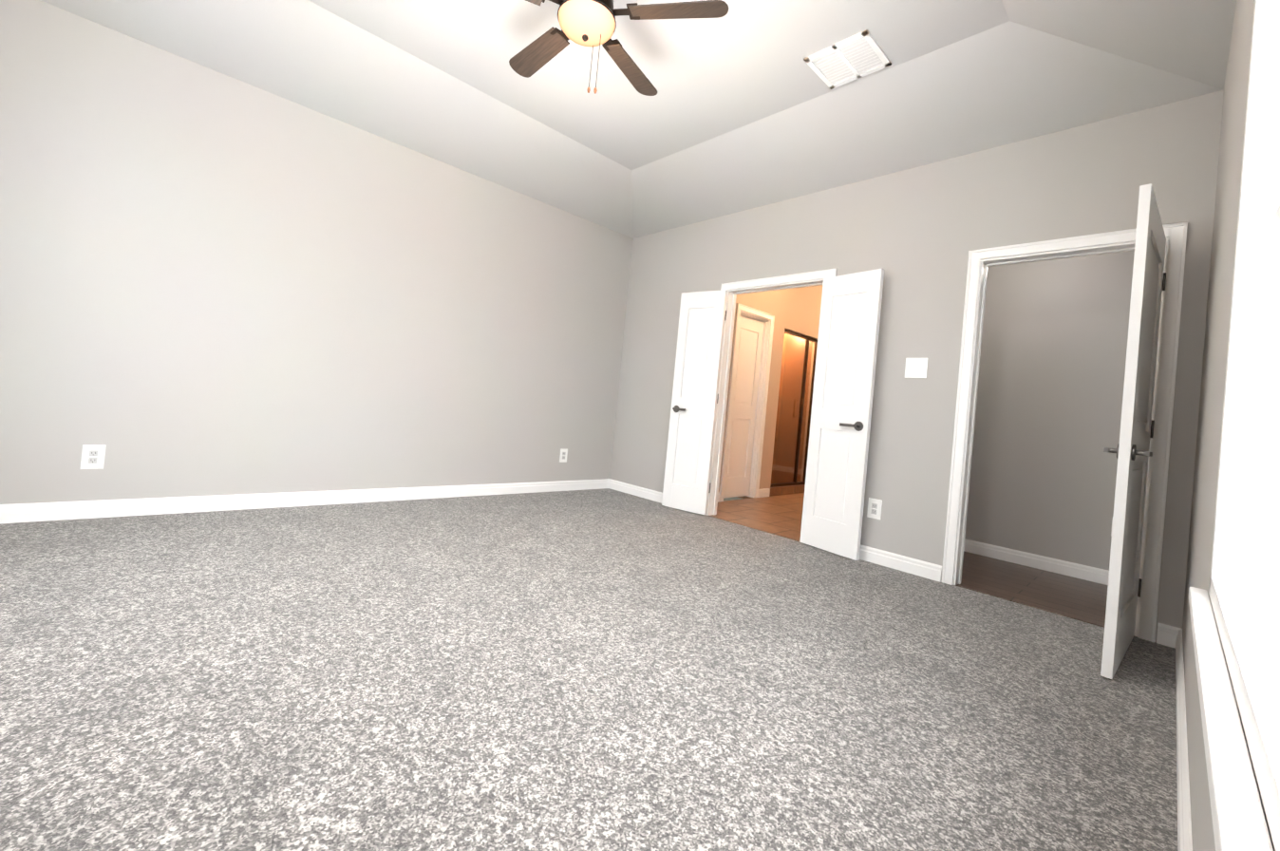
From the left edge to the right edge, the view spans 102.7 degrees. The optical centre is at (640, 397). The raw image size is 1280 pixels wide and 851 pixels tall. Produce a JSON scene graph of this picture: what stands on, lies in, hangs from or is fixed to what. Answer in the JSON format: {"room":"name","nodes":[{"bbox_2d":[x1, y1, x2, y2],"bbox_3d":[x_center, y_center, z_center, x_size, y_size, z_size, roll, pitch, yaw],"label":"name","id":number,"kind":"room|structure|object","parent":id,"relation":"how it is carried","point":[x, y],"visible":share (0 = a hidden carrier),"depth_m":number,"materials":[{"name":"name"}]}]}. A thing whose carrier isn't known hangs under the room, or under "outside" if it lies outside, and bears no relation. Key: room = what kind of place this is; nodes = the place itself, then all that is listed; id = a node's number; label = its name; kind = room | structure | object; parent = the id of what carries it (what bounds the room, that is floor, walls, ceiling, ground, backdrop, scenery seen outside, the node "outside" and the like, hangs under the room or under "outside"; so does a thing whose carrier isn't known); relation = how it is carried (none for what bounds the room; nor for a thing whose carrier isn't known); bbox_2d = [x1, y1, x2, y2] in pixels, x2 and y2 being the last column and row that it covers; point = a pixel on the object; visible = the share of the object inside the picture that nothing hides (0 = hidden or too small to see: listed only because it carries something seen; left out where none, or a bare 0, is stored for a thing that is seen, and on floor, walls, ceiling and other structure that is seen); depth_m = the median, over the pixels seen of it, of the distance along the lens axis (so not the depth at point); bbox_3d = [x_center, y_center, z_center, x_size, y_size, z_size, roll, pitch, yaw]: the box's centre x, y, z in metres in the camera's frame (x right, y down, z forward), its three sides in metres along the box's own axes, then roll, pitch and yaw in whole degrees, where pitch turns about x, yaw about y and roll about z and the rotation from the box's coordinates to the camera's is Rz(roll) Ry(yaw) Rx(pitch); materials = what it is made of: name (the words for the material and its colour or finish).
{"room":"empty bedroom","nodes":[
{"label":"empty bedroom","id":0,"kind":"room"},
{"bbox_2d":[0,0,633,504],"bbox_3d":[-0.291,-0.644,5.572,9.330,3.250,0.120,6,-1,-44],"label":"wall","id":1,"kind":"structure","parent":0,"point":[215,283],"depth_m":3.37,"materials":[{"name":"grey paint"}]},
{"bbox_2d":[80,444,105,469],"bbox_3d":[-3.091,0.336,2.893,0.089,0.135,0.008,6,-1,-44],"label":"electrical outlet","id":2,"kind":"object","parent":1,"relation":"attached to","point":[92,456],"visible":1,"depth_m":2.89,"materials":[{"name":"white plastic"}]},
{"bbox_2d":[0,478,611,523],"bbox_3d":[-1.993,0.755,3.964,4.640,0.098,0.016,6,-1,-44],"label":"baseboard","id":3,"kind":"structure","parent":1,"relation":"attached to","point":[13,513],"depth_m":3.40,"materials":[{"name":"white wood"}]},
{"bbox_2d":[559,448,567,462],"bbox_3d":[-0.764,0.582,5.125,0.089,0.135,0.008,6,-1,-44],"label":"electrical outlet","id":4,"kind":"object","parent":1,"relation":"attached to","point":[563,456],"visible":1,"depth_m":5.12,"materials":[{"name":"white plastic"}]},
{"bbox_2d":[0,488,1177,850],"bbox_3d":[-0.535,0.969,2.420,4.640,0.100,4.280,6,-1,-44],"label":"floor carpet","id":5,"kind":"object","parent":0,"point":[606,668],"visible":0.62,"depth_m":1.62,"materials":[{"name":"grey carpet"}]},
{"bbox_2d":[39,0,1236,238],"bbox_3d":[-0.249,-2.063,2.466,4.640,0.510,4.280,6,-1,-44],"label":"ceiling","id":6,"kind":"structure","parent":0,"point":[744,108],"depth_m":3.13,"materials":[{"name":"paint"}]},
{"bbox_2d":[508,0,728,95],"bbox_3d":[-0.295,-1.758,2.480,1.276,0.625,1.221,6,-1,-44],"label":"ceiling fan","id":7,"kind":"object","parent":6,"relation":"hanging from","point":[589,23],"visible":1,"depth_m":2.42,"materials":[{"name":"brown wood"}]},
{"bbox_2d":[803,29,891,89],"bbox_3d":[1.187,-1.918,2.930,0.340,0.019,0.360,6,-1,-44],"label":"ceiling vent","id":8,"kind":"object","parent":6,"relation":"in","point":[853,58],"visible":1,"depth_m":2.92,"materials":[{"name":"white metal"}]},
{"bbox_2d":[709,492,804,541],"bbox_3d":[2.581,1.312,5.734,4.430,0.100,1.910,6,-1,-44],"label":"floor","id":9,"kind":"structure","parent":0,"point":[781,515],"depth_m":4.91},
{"bbox_2d":[736,490,804,498],"bbox_3d":[1.536,1.218,6.696,0.920,0.120,0.930,6,-1,-44],"label":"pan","id":10,"kind":"object","parent":9,"relation":"on","point":[744,497],"visible":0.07,"depth_m":6.29,"materials":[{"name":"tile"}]},
{"bbox_2d":[718,284,822,494],"bbox_3d":[2.075,-0.406,6.528,4.330,3.250,0.120,6,-1,-44],"label":"wall","id":11,"kind":"structure","parent":0,"point":[796,310],"depth_m":6.01,"materials":[{"name":"paint"}]},
{"bbox_2d":[717,488,770,501],"bbox_3d":[2.626,1.217,5.770,4.330,0.098,1.910,6,-1,-44],"label":"baseboard","id":12,"kind":"structure","parent":11,"relation":"attached to","point":[763,492],"depth_m":5.92,"materials":[{"name":"white wood"}]},
{"bbox_2d":[723,314,764,498],"bbox_3d":[1.097,0.101,5.711,0.566,2.012,0.125,6,-1,-44],"label":"closet door leaf","id":13,"kind":"structure","parent":11,"relation":"in","point":[743,407],"depth_m":5.71,"materials":[{"name":"white wood"}]},
{"bbox_2d":[719,302,774,501],"bbox_3d":[1.147,0.072,5.666,0.714,2.097,0.142,6,-1,-44],"label":"trim","id":14,"kind":"structure","parent":11,"relation":"attached to","point":[767,319],"depth_m":5.83,"materials":[{"name":"white wood"}]},
{"bbox_2d":[771,333,812,483],"bbox_3d":[1.604,-0.020,6.765,1.120,2.400,0.830,6,-1,-44],"label":"shower wall tile","id":15,"kind":"structure","parent":11,"relation":"attached to","point":[797,384],"depth_m":6.96,"materials":[{"name":"brown tile"}]},
{"bbox_2d":[770,329,817,494],"bbox_3d":[1.918,0.207,6.413,0.914,1.995,0.130,6,-1,-44],"label":"glass","id":16,"kind":"object","parent":11,"relation":"attached to","point":[794,485],"visible":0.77,"depth_m":6.47,"materials":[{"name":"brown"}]},
{"bbox_2d":[610,90,1223,641],"bbox_3d":[1.335,-0.513,4.088,0.120,3.250,4.520,6,-1,-44],"label":"wall","id":17,"kind":"structure","parent":0,"point":[918,233],"depth_m":3.37,"materials":[{"name":"grey paint"}]},
{"bbox_2d":[607,479,662,503],"bbox_3d":[0.121,0.971,5.087,0.016,0.098,1.264,6,-1,-44],"label":"baseboard","id":18,"kind":"structure","parent":17,"relation":"attached to","point":[638,491],"depth_m":5.24,"materials":[{"name":"white wood"}]},
{"bbox_2d":[661,290,727,514],"bbox_3d":[0.497,0.029,4.699,0.469,2.012,0.146,5,-1,36],"label":"door leaf","id":19,"kind":"structure","parent":17,"relation":"in","point":[693,408],"depth_m":4.68,"materials":[{"name":"white wood"}]},
{"bbox_2d":[704,267,837,515],"bbox_3d":[1.073,0.045,4.298,0.162,2.097,1.080,6,-1,-44],"label":"door frame","id":20,"kind":"structure","parent":17,"relation":"attached to","point":[790,281],"depth_m":4.60,"materials":[{"name":"white wood"}]},
{"bbox_2d":[799,268,884,560],"bbox_3d":[1.448,0.104,3.708,0.141,2.009,0.469,6,-1,-35],"label":"door leaf","id":21,"kind":"structure","parent":17,"relation":"in","point":[840,417],"depth_m":3.68,"materials":[{"name":"white wood"}]},
{"bbox_2d":[866,497,882,519],"bbox_3d":[1.625,0.771,3.547,0.008,0.135,0.089,6,-1,-44],"label":"outlet","id":22,"kind":"object","parent":17,"relation":"attached to","point":[875,508],"visible":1,"depth_m":3.54,"materials":[{"name":"white plastic"}]},
{"bbox_2d":[859,544,941,582],"bbox_3d":[1.600,1.087,3.532,0.016,0.098,0.861,6,-1,-44],"label":"baseboard","id":23,"kind":"structure","parent":17,"relation":"attached to","point":[928,570],"depth_m":3.39,"materials":[{"name":"white wood"}]},
{"bbox_2d":[904,357,928,377],"bbox_3d":[1.847,-0.198,3.424,0.010,0.135,0.135,6,-1,-44],"label":"light switch","id":24,"kind":"object","parent":17,"relation":"attached to","point":[915,367],"visible":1,"depth_m":3.42,"materials":[{"name":"white plastic"}]},
{"bbox_2d":[941,221,1188,642],"bbox_3d":[2.368,0.146,2.936,0.162,2.097,0.951,6,-1,-44],"label":"door frame","id":25,"kind":"structure","parent":17,"relation":"attached to","point":[980,261],"depth_m":2.79,"materials":[{"name":"white wood"}]},
{"bbox_2d":[1100,183,1166,678],"bbox_3d":[2.274,0.161,2.341,0.803,2.009,0.141,6,-1,-41],"label":"door leaf","id":26,"kind":"structure","parent":17,"relation":"in","point":[1133,452],"depth_m":2.12,"materials":[{"name":"white painted wood"},{"name":"dark nickel"}]},
{"bbox_2d":[955,550,1137,637],"bbox_3d":[2.627,1.280,3.309,1.145,0.100,1.420,6,-1,-44],"label":"floor","id":27,"kind":"structure","parent":0,"point":[1083,600],"depth_m":3.28,"materials":[{"name":"brown wood"}]},
{"bbox_2d":[964,250,1134,570],"bbox_3d":[3.240,-0.338,3.770,0.120,3.250,1.660,6,-1,-44],"label":"wall","id":28,"kind":"structure","parent":0,"point":[1049,401],"depth_m":3.81,"materials":[{"name":"grey paint"}]},
{"bbox_2d":[963,538,1109,584],"bbox_3d":[3.043,1.226,3.700,0.016,0.098,1.420,6,-1,-44],"label":"baseboard","id":29,"kind":"structure","parent":28,"relation":"attached to","point":[1068,568],"depth_m":3.77,"materials":[{"name":"white wood"}]},
{"bbox_2d":[1182,0,1274,850],"bbox_3d":[1.093,-0.585,0.812,4.760,3.250,0.120,6,-1,-44],"label":"wall","id":30,"kind":"structure","parent":0,"point":[1215,341],"depth_m":1.52,"materials":[{"name":"grey paint"}]},
{"bbox_2d":[1169,625,1192,850],"bbox_3d":[0.940,0.985,0.881,4.640,0.098,0.020,6,-1,-44],"label":"baseboard","id":31,"kind":"structure","parent":30,"relation":"attached to","point":[1184,821],"depth_m":1.47,"materials":[{"name":"white wood"}]},
{"bbox_2d":[1188,0,1279,850],"bbox_3d":[0.766,-0.390,0.536,1.880,1.613,0.150,6,-1,-44],"label":"window","id":32,"kind":"structure","parent":30,"relation":"in","point":[1244,592],"depth_m":1.10,"materials":[{"name":"white"}]}
]}

